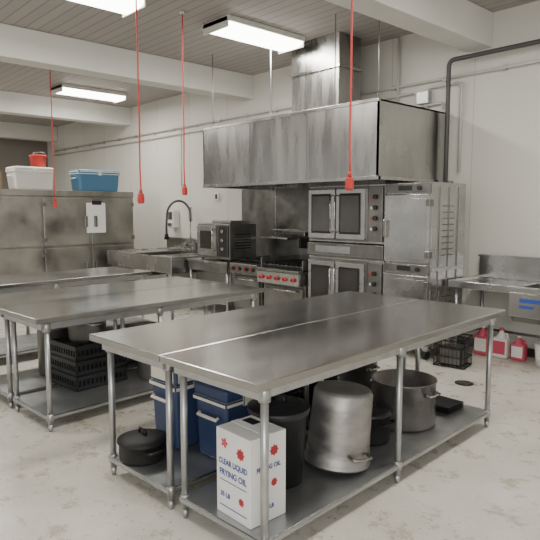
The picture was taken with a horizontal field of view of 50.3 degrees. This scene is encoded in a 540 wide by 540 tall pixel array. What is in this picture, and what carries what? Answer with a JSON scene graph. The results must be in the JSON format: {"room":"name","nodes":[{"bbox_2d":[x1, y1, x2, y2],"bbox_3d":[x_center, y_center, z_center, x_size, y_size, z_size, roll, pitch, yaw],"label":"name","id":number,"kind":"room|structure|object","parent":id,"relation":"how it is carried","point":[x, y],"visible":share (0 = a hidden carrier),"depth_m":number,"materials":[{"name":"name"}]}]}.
{"room":"commercial kitchen","nodes":[
{"label":"commercial kitchen","id":0,"kind":"room"},
{"bbox_2d":[0,138,47,188],"bbox_3d":[-10.354,-1.677,13.605,10.250,4.150,0.200,-5,8,-42],"label":"wall","id":1,"kind":"structure","parent":0,"point":[13,152],"depth_m":16.24,"materials":[{"name":"paint"}]},
{"bbox_2d":[0,0,538,126],"bbox_3d":[-3.660,-3.057,6.264,10.450,0.120,19.800,-5,8,-42],"label":"ceiling","id":2,"kind":"structure","parent":0,"point":[160,21],"depth_m":7.50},
{"bbox_2d":[0,121,56,141],"bbox_3d":[-9.883,-3.487,12.895,10.245,0.398,0.320,-5,8,-42],"label":"beam","id":3,"kind":"structure","parent":2,"relation":"attached to","point":[9,130],"depth_m":15.68,"materials":[{"name":"paint"}]},
{"bbox_2d":[50,70,56,206],"bbox_3d":[-3.325,-2.109,8.786,0.059,2.290,0.059,-5,8,-42],"label":"cord","id":4,"kind":"object","parent":2,"relation":"hanging from","point":[54,201],"visible":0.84,"depth_m":8.81,"materials":[{"name":"red plastic"}]},
{"bbox_2d":[0,91,130,126],"bbox_3d":[-7.080,-3.169,9.852,10.245,0.398,0.320,-5,8,-42],"label":"beam","id":5,"kind":"structure","parent":2,"relation":"attached to","point":[11,103],"depth_m":12.13,"materials":[{"name":"paint"}]},
{"bbox_2d":[51,83,126,102],"bbox_3d":[-3.530,-3.446,11.252,1.320,0.137,0.540,-5,8,-42],"label":"fluorescent ceiling light","id":6,"kind":"object","parent":2,"relation":"attached to","point":[64,89],"visible":0.91,"depth_m":11.05,"materials":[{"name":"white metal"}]},
{"bbox_2d":[69,0,145,17],"bbox_3d":[-2.000,-2.894,5.970,1.320,0.137,0.540,-5,8,-42],"label":"fluorescent ceiling light","id":7,"kind":"object","parent":2,"relation":"attached to","point":[126,8],"visible":1,"depth_m":6.22,"materials":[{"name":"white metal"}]},
{"bbox_2d":[0,23,252,100],"bbox_3d":[-4.175,-2.840,6.699,10.245,0.398,0.320,-5,8,-42],"label":"beam","id":8,"kind":"structure","parent":2,"relation":"attached to","point":[18,45],"depth_m":8.28,"materials":[{"name":"paint"}]},
{"bbox_2d":[135,0,144,203],"bbox_3d":[-1.255,-1.774,5.478,0.059,2.270,0.059,-5,8,-42],"label":"cord","id":9,"kind":"object","parent":2,"relation":"hanging from","point":[140,198],"visible":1,"depth_m":5.50,"materials":[{"name":"red plastic"}]},
{"bbox_2d":[179,10,187,194],"bbox_3d":[-1.037,-1.981,6.884,0.059,2.150,0.059,-5,8,-42],"label":"cord","id":10,"kind":"object","parent":2,"relation":"hanging from","point":[184,188],"visible":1,"depth_m":6.90,"materials":[{"name":"red plastic"}]},
{"bbox_2d":[202,14,304,53],"bbox_3d":[-0.191,-3.055,7.510,1.320,0.137,0.540,-5,8,-42],"label":"fluorescent ceiling light","id":11,"kind":"object","parent":2,"relation":"attached to","point":[229,26],"visible":1,"depth_m":7.32,"materials":[{"name":"white translucent plastic"},{"name":"white painted metal"}]},
{"bbox_2d":[202,14,444,189],"bbox_3d":[0.617,-2.182,8.046,1.452,1.990,3.324,-5,8,-42],"label":"exhaust hood","id":12,"kind":"object","parent":2,"relation":"hanging from","point":[391,140],"visible":0.94,"depth_m":7.11,"materials":[{"name":"metal"}]},
{"bbox_2d":[289,31,363,111],"bbox_3d":[0.776,-2.633,8.063,0.530,1.093,0.960,-5,8,-42],"label":"duct","id":13,"kind":"object","parent":12,"relation":"attached to","point":[313,65],"visible":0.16,"depth_m":7.81,"materials":[{"name":"metal"}]},
{"bbox_2d":[345,0,353,190],"bbox_3d":[0.613,-1.699,4.329,0.059,2.180,0.059,-5,8,-42],"label":"cord","id":14,"kind":"object","parent":2,"relation":"hanging from","point":[349,181],"visible":1,"depth_m":4.38,"materials":[{"name":"red plastic"}]},
{"bbox_2d":[325,0,492,51],"bbox_3d":[-1.236,-2.507,3.509,10.245,0.398,0.320,-5,8,-42],"label":"beam","id":15,"kind":"structure","parent":2,"relation":"attached to","point":[464,25],"depth_m":6.15,"materials":[{"name":"paint"}]},
{"bbox_2d":[0,304,539,539],"bbox_3d":[-3.666,1.095,6.555,10.250,0.100,19.600,-5,8,-42],"label":"floor","id":16,"kind":"structure","parent":0,"point":[481,483],"depth_m":3.68,"materials":[{"name":"beige concrete"}]},
{"bbox_2d":[0,189,134,293],"bbox_3d":[-4.556,-0.479,11.088,3.850,2.090,1.010,-5,8,-42],"label":"refrigerator","id":17,"kind":"object","parent":16,"relation":"on","point":[36,236],"visible":0.84,"depth_m":10.97,"materials":[{"name":"metal"}]},
{"bbox_2d":[0,171,1,188],"bbox_3d":[-5.100,-1.613,10.302,0.450,0.330,0.353,-5,8,-42],"label":"cardboard box","id":18,"kind":"object","parent":17,"relation":"on","point":[0,171],"visible":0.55,"depth_m":10.32,"materials":[{"name":"brown cardboard"}]},
{"bbox_2d":[5,166,52,189],"bbox_3d":[-4.503,-1.715,10.804,0.801,0.428,0.482,-5,8,-42],"label":"cooler","id":19,"kind":"object","parent":17,"relation":"on","point":[18,177],"visible":0.9,"depth_m":10.62,"materials":[{"name":"plastic"}]},
{"bbox_2d":[29,152,46,166],"bbox_3d":[-4.388,-2.084,10.877,0.320,0.286,0.320,-5,8,-42],"label":"bucket","id":20,"kind":"object","parent":19,"relation":"on","point":[36,160],"visible":0.84,"depth_m":10.76,"materials":[{"name":"red plastic"}]},
{"bbox_2d":[69,169,119,191],"bbox_3d":[-3.552,-1.806,11.671,0.941,0.428,0.482,-5,8,-42],"label":"cooler","id":21,"kind":"object","parent":17,"relation":"on","point":[81,179],"visible":0.97,"depth_m":11.46,"materials":[{"name":"blue plastic"}]},
{"bbox_2d":[0,266,151,357],"bbox_3d":[-2.773,0.527,7.134,0.950,0.910,2.500,6,8,43],"label":"work table","id":22,"kind":"object","parent":16,"relation":"on","point":[27,343],"visible":0.53,"depth_m":7.04,"materials":[{"name":"metal"}]},
{"bbox_2d":[0,276,214,408],"bbox_3d":[-1.718,0.648,5.977,0.763,0.910,2.420,6,8,44],"label":"work table","id":23,"kind":"object","parent":16,"relation":"on","point":[30,380],"visible":0.3,"depth_m":5.54,"materials":[{"name":"metal"}]},
{"bbox_2d":[37,327,69,375],"bbox_3d":[-2.107,0.775,5.667,0.356,0.460,0.438,-5,8,-42],"label":"stock pot","id":24,"kind":"object","parent":23,"relation":"on","point":[57,332],"visible":0.38,"depth_m":5.52,"materials":[{"name":"metal"}]},
{"bbox_2d":[106,317,155,362],"bbox_3d":[-1.575,0.753,6.123,0.681,0.408,0.452,-5,8,-42],"label":"storage tote","id":25,"kind":"object","parent":23,"relation":"on","point":[132,321],"visible":0.25,"depth_m":6.07,"materials":[{"name":"plastic"}]},
{"bbox_2d":[0,282,264,431],"bbox_3d":[-1.169,0.704,5.444,0.762,0.910,2.420,6,8,44],"label":"work table","id":26,"kind":"object","parent":16,"relation":"on","point":[50,404],"visible":0.64,"depth_m":4.93,"materials":[{"name":"metal"}]},
{"bbox_2d":[50,336,127,391],"bbox_3d":[-1.696,0.836,5.371,0.480,0.400,0.520,5,8,41],"label":"crates","id":27,"kind":"object","parent":26,"relation":"on","point":[75,366],"visible":0.78,"depth_m":5.17,"materials":[{"name":"plastic"}]},
{"bbox_2d":[68,321,106,341],"bbox_3d":[-1.696,0.530,5.339,0.356,0.210,0.438,-5,8,-42],"label":"stock pot","id":28,"kind":"object","parent":27,"relation":"on","point":[77,333],"visible":0.45,"depth_m":5.19,"materials":[{"name":"metal"}]},
{"bbox_2d":[137,361,150,380],"bbox_3d":[-1.080,0.815,5.527,0.395,0.410,0.430,0,6,-2],"label":"stock pot","id":29,"kind":"object","parent":26,"relation":"on","point":[144,370],"visible":0.08,"depth_m":5.38,"materials":[{"name":"metal"}]},
{"bbox_2d":[107,200,229,282],"bbox_3d":[-1.929,-0.385,11.001,1.406,1.921,2.310,-5,8,-42],"label":"sink","id":30,"kind":"object","parent":16,"relation":"on","point":[172,259],"visible":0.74,"depth_m":10.89,"materials":[{"name":"silver metal"}]},
{"bbox_2d":[187,257,240,310],"bbox_3d":[-0.678,0.250,9.834,1.020,0.900,1.100,-5,8,-42],"label":"stand","id":31,"kind":"object","parent":16,"relation":"on","point":[206,264],"visible":0.44,"depth_m":9.41,"materials":[{"name":"silver metal"}]},
{"bbox_2d":[197,220,255,261],"bbox_3d":[-0.757,-0.499,9.543,0.662,0.650,0.866,-5,8,-42],"label":"oven","id":32,"kind":"object","parent":31,"relation":"on","point":[229,240],"visible":0.96,"depth_m":9.29,"materials":[{"name":"metal"}]},
{"bbox_2d":[89,291,418,509],"bbox_3d":[0.084,0.798,4.396,0.758,0.940,2.740,6,8,44],"label":"work table","id":33,"kind":"object","parent":16,"relation":"on","point":[143,343],"visible":0.46,"depth_m":3.71,"materials":[{"name":"metal"}]},
{"bbox_2d":[117,427,166,465],"bbox_3d":[-0.821,1.114,3.710,0.324,0.192,0.398,-5,8,-42],"label":"pot","id":34,"kind":"object","parent":33,"relation":"on","point":[141,446],"visible":0.98,"depth_m":3.60,"materials":[{"name":"metal"}]},
{"bbox_2d":[149,365,198,448],"bbox_3d":[-0.586,0.896,3.981,0.312,0.568,0.440,6,8,44],"label":"cooler","id":35,"kind":"object","parent":33,"relation":"on","point":[157,379],"visible":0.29,"depth_m":3.85,"materials":[{"name":"blue plastic"}]},
{"bbox_2d":[193,381,252,459],"bbox_3d":[-0.256,0.955,3.759,0.342,0.498,0.421,6,8,44],"label":"cooler","id":36,"kind":"object","parent":33,"relation":"on","point":[216,406],"visible":0.38,"depth_m":3.62,"materials":[{"name":"blue plastic"}]},
{"bbox_2d":[281,388,301,396],"bbox_3d":[0.022,0.955,4.183,0.395,0.410,0.430,0,6,-2],"label":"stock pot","id":37,"kind":"object","parent":33,"relation":"on","point":[295,392],"visible":0.15,"depth_m":4.02,"materials":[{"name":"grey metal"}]},
{"bbox_2d":[299,374,339,421],"bbox_3d":[0.332,0.867,4.488,0.404,0.522,0.422,0,6,0],"label":"stock pot","id":38,"kind":"object","parent":33,"relation":"on","point":[312,385],"visible":0.02,"depth_m":4.31,"materials":[{"name":"metal"}]},
{"bbox_2d":[337,362,379,391],"bbox_3d":[0.684,0.898,4.924,0.476,0.370,0.476,0,6,3],"label":"stock pot","id":39,"kind":"object","parent":33,"relation":"on","point":[361,375],"visible":0.3,"depth_m":4.70,"materials":[{"name":"metal"}]},
{"bbox_2d":[230,236,300,309],"bbox_3d":[-0.088,0.127,9.137,0.988,1.290,0.660,-5,8,-42],"label":"gas range","id":40,"kind":"object","parent":16,"relation":"on","point":[245,271],"visible":0.43,"depth_m":9.00,"materials":[{"name":"metal"}]},
{"bbox_2d":[256,248,309,304],"bbox_3d":[0.442,0.275,8.536,1.015,1.120,0.880,-5,8,-42],"label":"range","id":41,"kind":"object","parent":16,"relation":"on","point":[284,278],"visible":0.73,"depth_m":8.29,"materials":[{"name":"metal"}]},
{"bbox_2d":[160,299,504,539],"bbox_3d":[0.629,0.853,3.866,0.757,0.940,2.740,6,8,44],"label":"work table","id":42,"kind":"object","parent":16,"relation":"on","point":[260,367],"visible":0.78,"depth_m":3.30,"materials":[{"name":"metal"}]},
{"bbox_2d":[217,415,285,529],"bbox_3d":[-0.100,1.049,3.026,0.247,0.463,0.277,-5,8,-42],"label":"carton","id":43,"kind":"object","parent":42,"relation":"on","point":[238,440],"visible":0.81,"depth_m":2.95,"materials":[{"name":"white cardboard"}]},
{"bbox_2d":[247,394,309,488],"bbox_3d":[0.051,0.982,3.395,0.370,0.519,0.370,-5,8,-42],"label":"bin","id":44,"kind":"object","parent":42,"relation":"on","point":[288,412],"visible":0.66,"depth_m":3.28,"materials":[{"name":"plastic"}]},
{"bbox_2d":[304,380,372,473],"bbox_3d":[0.430,0.969,3.615,0.457,0.498,0.427,2,6,16],"label":"stock pot","id":45,"kind":"object","parent":42,"relation":"on","point":[339,432],"visible":0.99,"depth_m":3.46,"materials":[{"name":"silver metal"}]},
{"bbox_2d":[370,402,394,445],"bbox_3d":[0.700,1.043,3.999,0.294,0.272,0.368,-5,8,-42],"label":"pot","id":46,"kind":"object","parent":42,"relation":"on","point":[381,414],"visible":0.43,"depth_m":3.88,"materials":[{"name":"metal"}]},
{"bbox_2d":[369,369,440,432],"bbox_3d":[1.004,0.975,4.327,0.486,0.340,0.486,0,6,3],"label":"steel pot","id":47,"kind":"object","parent":42,"relation":"on","point":[419,395],"visible":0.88,"depth_m":4.14,"materials":[{"name":"silver metal"}]},
{"bbox_2d":[436,395,463,413],"bbox_3d":[1.352,1.082,4.686,0.240,0.053,0.360,-5,8,-42],"label":"pans","id":48,"kind":"object","parent":42,"relation":"on","point":[445,405],"visible":0.46,"depth_m":4.58,"materials":[{"name":"metal"}]},
{"bbox_2d":[308,180,412,297],"bbox_3d":[1.242,-0.122,7.718,0.980,2.080,1.260,-5,8,-42],"label":"oven","id":49,"kind":"object","parent":16,"relation":"on","point":[346,246],"visible":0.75,"depth_m":7.34,"materials":[{"name":"silver metal"}]},
{"bbox_2d":[383,182,465,359],"bbox_3d":[1.816,-0.008,6.861,0.820,2.029,0.630,-5,8,-42],"label":"tall cabinet","id":50,"kind":"object","parent":16,"relation":"on","point":[424,222],"visible":0.69,"depth_m":6.58,"materials":[{"name":"silver metal"}]},
{"bbox_2d":[433,333,472,369],"bbox_3d":[2.028,0.885,6.379,0.349,0.341,0.272,4,7,36],"label":"wire basket","id":51,"kind":"object","parent":16,"relation":"on","point":[449,354],"visible":0.86,"depth_m":6.31,"materials":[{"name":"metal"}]},
{"bbox_2d":[455,380,473,385],"bbox_3d":[1.935,1.131,5.733,0.179,0.019,0.179,-5,8,-42],"label":"floor drain","id":52,"kind":"object","parent":16,"relation":"on","point":[458,382],"visible":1,"depth_m":5.71,"materials":[{"name":"grey metal"}]},
{"bbox_2d":[474,326,487,355],"bbox_3d":[2.546,0.835,6.878,0.130,0.350,0.180,-5,8,-42],"label":"jug","id":53,"kind":"object","parent":16,"relation":"on","point":[480,339],"visible":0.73,"depth_m":6.83,"materials":[{"name":"red plastic"}]},
{"bbox_2d":[448,254,539,344],"bbox_3d":[3.184,0.514,5.960,0.768,1.180,2.570,-5,8,-42],"label":"utility sink","id":54,"kind":"object","parent":16,"relation":"on","point":[518,276],"visible":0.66,"depth_m":6.58,"materials":[{"name":"silver metal"}]},
{"bbox_2d":[492,327,510,358],"bbox_3d":[2.709,0.851,6.730,0.130,0.350,0.180,-5,8,-42],"label":"jug","id":55,"kind":"object","parent":16,"relation":"on","point":[501,341],"visible":0.98,"depth_m":6.68,"materials":[{"name":"white plastic"}]},
{"bbox_2d":[510,335,526,361],"bbox_3d":[2.859,0.895,6.600,0.115,0.288,0.160,-5,8,-42],"label":"jug","id":56,"kind":"object","parent":16,"relation":"on","point":[519,347],"visible":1,"depth_m":6.56,"materials":[{"name":"red plastic"}]},
{"bbox_2d":[534,341,539,367],"bbox_3d":[3.044,0.940,6.312,0.270,0.260,0.270,-5,8,-42],"label":"bucket","id":57,"kind":"object","parent":16,"relation":"on","point":[537,344],"visible":1,"depth_m":6.29,"materials":[{"name":"white plastic"}]},
{"bbox_2d":[47,0,539,348],"bbox_3d":[0.118,-1.293,9.929,0.200,4.150,19.800,-5,8,-42],"label":"wall","id":58,"kind":"structure","parent":0,"point":[500,166],"depth_m":7.43,"materials":[{"name":"white paint"}]},
{"bbox_2d":[168,210,178,227],"bbox_3d":[-2.031,-1.071,12.036,0.170,0.370,0.240,-5,8,-42],"label":"soap dispenser","id":59,"kind":"object","parent":58,"relation":"attached to","point":[173,215],"visible":0.87,"depth_m":11.96,"materials":[{"name":"white plastic"}]},
{"bbox_2d":[214,193,219,200],"bbox_3d":[-1.012,-1.402,10.977,0.044,0.150,0.120,-5,8,-42],"label":"electrical outlet","id":60,"kind":"object","parent":58,"relation":"attached to","point":[217,195],"visible":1,"depth_m":10.95,"materials":[{"name":"white plastic"}]},
{"bbox_2d":[54,36,539,185],"bbox_3d":[0.180,-2.408,9.529,0.090,1.850,18.900,-5,8,-42],"label":"conduit","id":61,"kind":"object","parent":58,"relation":"attached to","point":[424,98],"visible":0.77,"depth_m":7.66,"materials":[{"name":"grey metal"}]},
{"bbox_2d":[242,181,452,256],"bbox_3d":[0.912,-0.683,8.951,0.030,1.240,4.200,-5,8,-42],"label":"wall panel","id":62,"kind":"object","parent":58,"relation":"attached to","point":[268,209],"visible":0.19,"depth_m":9.86,"materials":[{"name":"silver metal"}]},
{"bbox_2d":[271,217,307,235],"bbox_3d":[0.613,-0.676,8.983,0.370,0.280,1.350,-5,8,-42],"label":"wall shelf","id":63,"kind":"object","parent":62,"relation":"attached to","point":[294,224],"visible":0.45,"depth_m":9.35,"materials":[{"name":"metal"}]},
{"bbox_2d":[443,39,539,182],"bbox_3d":[4.343,-0.596,4.994,0.056,3.588,6.347,-5,8,-42],"label":"gas pipe","id":64,"kind":"object","parent":58,"relation":"attached to","point":[537,41],"visible":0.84,"depth_m":7.11,"materials":[{"name":"grey metal"}]},
{"bbox_2d":[458,336,534,357],"bbox_3d":[0.108,0.637,9.978,0.018,0.100,19.590,-5,8,-42],"label":"trim","id":65,"kind":"structure","parent":58,"relation":"attached to","point":[530,352],"depth_m":6.78,"materials":[{"name":"metal"}]}
]}

